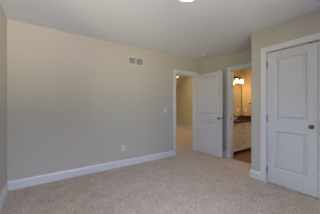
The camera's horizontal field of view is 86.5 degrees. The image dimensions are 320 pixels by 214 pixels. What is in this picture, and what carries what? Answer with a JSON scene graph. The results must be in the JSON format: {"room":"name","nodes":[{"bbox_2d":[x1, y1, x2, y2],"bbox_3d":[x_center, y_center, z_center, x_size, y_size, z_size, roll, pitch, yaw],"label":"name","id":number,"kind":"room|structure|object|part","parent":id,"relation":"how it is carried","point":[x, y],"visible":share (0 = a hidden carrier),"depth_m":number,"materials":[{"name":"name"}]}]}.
{"room":"empty bedroom","nodes":[
{"label":"empty bedroom","id":0,"kind":"room"},
{"bbox_2d":[0,3,6,194],"bbox_3d":[-1.081,-0.030,0.737,0.115,2.440,4.002,0,0,-35],"label":"wall","id":1,"kind":"structure","parent":0,"point":[3,20],"depth_m":2.20,"materials":[{"name":"beige paint"}]},
{"bbox_2d":[0,182,7,209],"bbox_3d":[-1.024,1.123,0.767,0.014,0.133,3.988,0,0,-35],"label":"baseboard","id":2,"kind":"structure","parent":1,"relation":"attached to","point":[5,190],"depth_m":2.14,"materials":[{"name":"white wood"}]},
{"bbox_2d":[7,19,200,180],"bbox_3d":[-0.553,-0.030,3.606,4.251,2.440,0.115,0,0,-35],"label":"wall","id":3,"kind":"structure","parent":0,"point":[73,100],"depth_m":2.95,"materials":[{"name":"beige paint"}]},
{"bbox_2d":[7,151,173,190],"bbox_3d":[-0.516,1.123,3.553,4.021,0.133,0.014,0,0,-35],"label":"baseboard","id":4,"kind":"structure","parent":3,"relation":"attached to","point":[35,180],"depth_m":2.94,"materials":[{"name":"white wood"}]},
{"bbox_2d":[128,56,143,65],"bbox_3d":[-0.501,-0.962,3.563,0.357,0.168,0.013,0,0,-35],"label":"air vent","id":5,"kind":"object","parent":3,"relation":"in","point":[132,60],"visible":1,"depth_m":3.56,"materials":[{"name":"white metal"}]},
{"bbox_2d":[173,69,197,155],"bbox_3d":[0.652,0.131,4.430,0.871,2.118,0.134,0,0,-35],"label":"door frame","id":6,"kind":"structure","parent":3,"relation":"attached to","point":[175,71],"depth_m":4.16,"materials":[{"name":"white wood"}]},
{"bbox_2d":[176,73,194,150],"bbox_3d":[0.644,0.175,4.441,0.695,2.030,0.035,0,0,-35],"label":"door stop","id":7,"kind":"object","parent":3,"relation":"attached to","point":[176,73],"visible":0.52,"depth_m":4.62,"materials":[{"name":"white wood"}]},
{"bbox_2d":[196,71,222,157],"bbox_3d":[1.212,0.168,4.259,0.156,2.020,0.796,0,0,-35],"label":"door","id":8,"kind":"structure","parent":3,"relation":"in","point":[209,86],"depth_m":4.20,"materials":[{"name":"white wood"}]},
{"bbox_3d":[1.214,-0.277,4.255,0.035,0.939,0.575,0,0,-35],"label":"panel","id":9,"kind":"part","parent":8,"relation":"part of","materials":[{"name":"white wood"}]},
{"bbox_3d":[1.214,0.661,4.255,0.035,0.590,0.575,0,0,-35],"label":"panel","id":10,"kind":"part","parent":8,"relation":"part of","materials":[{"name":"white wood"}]},
{"bbox_2d":[0,127,319,213],"bbox_3d":[0.174,1.230,5.272,7.342,0.080,10.260,0,0,-35],"label":"floor","id":11,"kind":"structure","parent":0,"point":[190,181],"depth_m":2.37,"materials":[{"name":"beige carpet"}]},
{"bbox_2d":[234,122,250,153],"bbox_3d":[2.142,0.790,4.702,1.400,0.800,0.561,0,0,-35],"label":"vanity cabinet","id":12,"kind":"object","parent":11,"relation":"on","point":[242,131],"visible":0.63,"depth_m":4.41,"materials":[{"name":"beige wood"}]},
{"bbox_3d":[1.853,0.800,4.213,0.328,0.464,0.018,0,0,-35],"label":"door","id":13,"kind":"part","parent":12,"relation":"part of","materials":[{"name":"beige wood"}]},
{"bbox_2d":[234,115,250,123],"bbox_3d":[2.139,0.335,4.706,1.400,0.139,0.552,0,0,-35],"label":"countertop","id":14,"kind":"structure","parent":12,"relation":"on","point":[240,119],"depth_m":4.95,"materials":[{"name":"brown stone"}]},
{"bbox_3d":[2.278,1.073,4.505,1.400,0.058,0.022,0,0,-35],"label":"rail","id":15,"kind":"part","parent":12,"relation":"part of","materials":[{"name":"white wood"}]},
{"bbox_3d":[2.149,0.481,4.418,0.377,0.146,0.018,0,0,-35],"label":"drawer","id":16,"kind":"part","parent":12,"relation":"part of","materials":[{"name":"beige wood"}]},
{"bbox_3d":[2.149,0.676,4.418,0.377,0.216,0.018,0,0,-35],"label":"drawer","id":17,"kind":"part","parent":12,"relation":"part of","materials":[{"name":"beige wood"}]},
{"bbox_3d":[2.149,0.914,4.418,0.377,0.236,0.018,0,0,-35],"label":"drawer","id":18,"kind":"part","parent":12,"relation":"part of","materials":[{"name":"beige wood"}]},
{"bbox_3d":[2.445,0.720,4.623,0.326,0.624,0.018,0,0,-35],"label":"door","id":19,"kind":"part","parent":12,"relation":"part of","materials":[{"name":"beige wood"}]},
{"bbox_2d":[0,0,319,61],"bbox_3d":[0.619,-1.300,1.914,4.251,0.100,4.232,0,0,-35],"label":"ceiling","id":20,"kind":"structure","parent":0,"point":[179,28],"depth_m":2.40,"materials":[{"name":"white paint"}]},
{"bbox_2d":[176,74,189,86],"bbox_3d":[-0.711,-1.427,7.175,6.630,1.566,6.123,0,0,-35],"label":"ceiling","id":21,"kind":"structure","parent":0,"point":[181,78],"depth_m":9.45,"materials":[{"name":"beige paint"}]},
{"bbox_2d":[176,76,192,125],"bbox_3d":[1.940,-0.360,9.068,0.115,3.100,6.028,0,0,-35],"label":"wall","id":22,"kind":"structure","parent":0,"point":[184,91],"depth_m":9.67,"materials":[{"name":"beige paint"}]},
{"bbox_2d":[176,124,192,128],"bbox_3d":[-0.705,1.123,7.167,6.400,0.133,5.913,0,0,-35],"label":"baseboard","id":23,"kind":"structure","parent":22,"relation":"attached to","point":[182,126],"depth_m":9.72,"materials":[{"name":"white wood"}]},
{"bbox_2d":[201,48,250,150],"bbox_3d":[2.352,-0.030,3.044,0.115,2.440,4.117,0,0,-35],"label":"wall","id":24,"kind":"structure","parent":0,"point":[221,63],"depth_m":4.07,"materials":[{"name":"beige paint"}]},
{"bbox_2d":[227,63,250,157],"bbox_3d":[1.893,0.131,3.696,0.138,2.118,0.898,0,0,-35],"label":"door frame","id":25,"kind":"structure","parent":24,"relation":"attached to","point":[248,65],"depth_m":3.98,"materials":[{"name":"white wood"}]},
{"bbox_2d":[232,68,250,157],"bbox_3d":[1.898,0.175,3.700,0.035,2.030,0.722,0,0,-35],"label":"door stop","id":26,"kind":"object","parent":24,"relation":"attached to","point":[246,68],"visible":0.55,"depth_m":3.99,"materials":[{"name":"white wood"}]},
{"bbox_2d":[234,70,241,115],"bbox_3d":[1.990,-0.030,5.012,1.531,2.440,0.115,0,0,-35],"label":"wall","id":27,"kind":"structure","parent":0,"point":[236,73],"depth_m":5.24,"materials":[{"name":"beige paint"}]},
{"bbox_2d":[234,83,241,115],"bbox_3d":[1.986,-0.222,4.930,1.398,0.967,0.013,0,0,-35],"label":"bathroom mirror","id":28,"kind":"object","parent":27,"relation":"attached to","point":[237,87],"visible":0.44,"depth_m":5.19,"materials":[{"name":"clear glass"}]},
{"bbox_2d":[234,76,243,82],"bbox_3d":[2.216,-0.818,4.985,0.720,0.195,0.184,0,0,-35],"label":"vanity light","id":29,"kind":"object","parent":27,"relation":"attached to","point":[236,78],"visible":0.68,"depth_m":5.06,"materials":[{"name":"white glass"}]},
{"bbox_2d":[242,69,250,115],"bbox_3d":[3.183,-0.030,4.533,0.115,2.440,2.030,0,0,-35],"label":"wall","id":30,"kind":"structure","parent":0,"point":[246,74],"depth_m":5.21,"materials":[{"name":"beige paint"}]},
{"bbox_2d":[251,9,319,171],"bbox_3d":[2.478,-0.030,2.152,0.693,2.440,2.276,0,0,-35],"label":"wall","id":31,"kind":"structure","parent":0,"point":[308,24],"depth_m":2.77,"materials":[{"name":"beige paint"}]},
{"bbox_2d":[250,169,259,179],"bbox_3d":[2.469,1.123,2.153,0.707,0.133,2.290,0,0,-35],"label":"baseboard","id":32,"kind":"structure","parent":31,"relation":"attached to","point":[254,174],"depth_m":2.82,"materials":[{"name":"white wood"}]},
{"bbox_2d":[260,33,319,181],"bbox_3d":[2.072,0.121,2.216,0.134,2.138,1.392,0,0,-35],"label":"door frame","id":33,"kind":"structure","parent":31,"relation":"attached to","point":[314,37],"depth_m":2.70,"materials":[{"name":"white wood"}]},
{"bbox_2d":[266,41,317,197],"bbox_3d":[1.853,0.162,2.438,0.096,2.031,0.610,0,0,-35],"label":"door","id":34,"kind":"structure","parent":31,"relation":"in","point":[292,73],"depth_m":2.40,"materials":[{"name":"white wood"}]},
{"bbox_3d":[1.881,-0.277,2.451,0.035,0.939,0.390,0,0,-35],"label":"panel","id":35,"kind":"part","parent":34,"relation":"part of","materials":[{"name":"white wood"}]},
{"bbox_3d":[1.881,0.661,2.451,0.035,0.590,0.390,0,0,-35],"label":"panel","id":36,"kind":"part","parent":34,"relation":"part of","materials":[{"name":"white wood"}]},
{"bbox_2d":[318,41,319,198],"bbox_3d":[2.203,0.165,1.932,0.096,2.026,0.610,0,0,-35],"label":"door","id":37,"kind":"structure","parent":31,"relation":"in","point":[318,41],"depth_m":2.18,"materials":[{"name":"white wood"}]}
]}

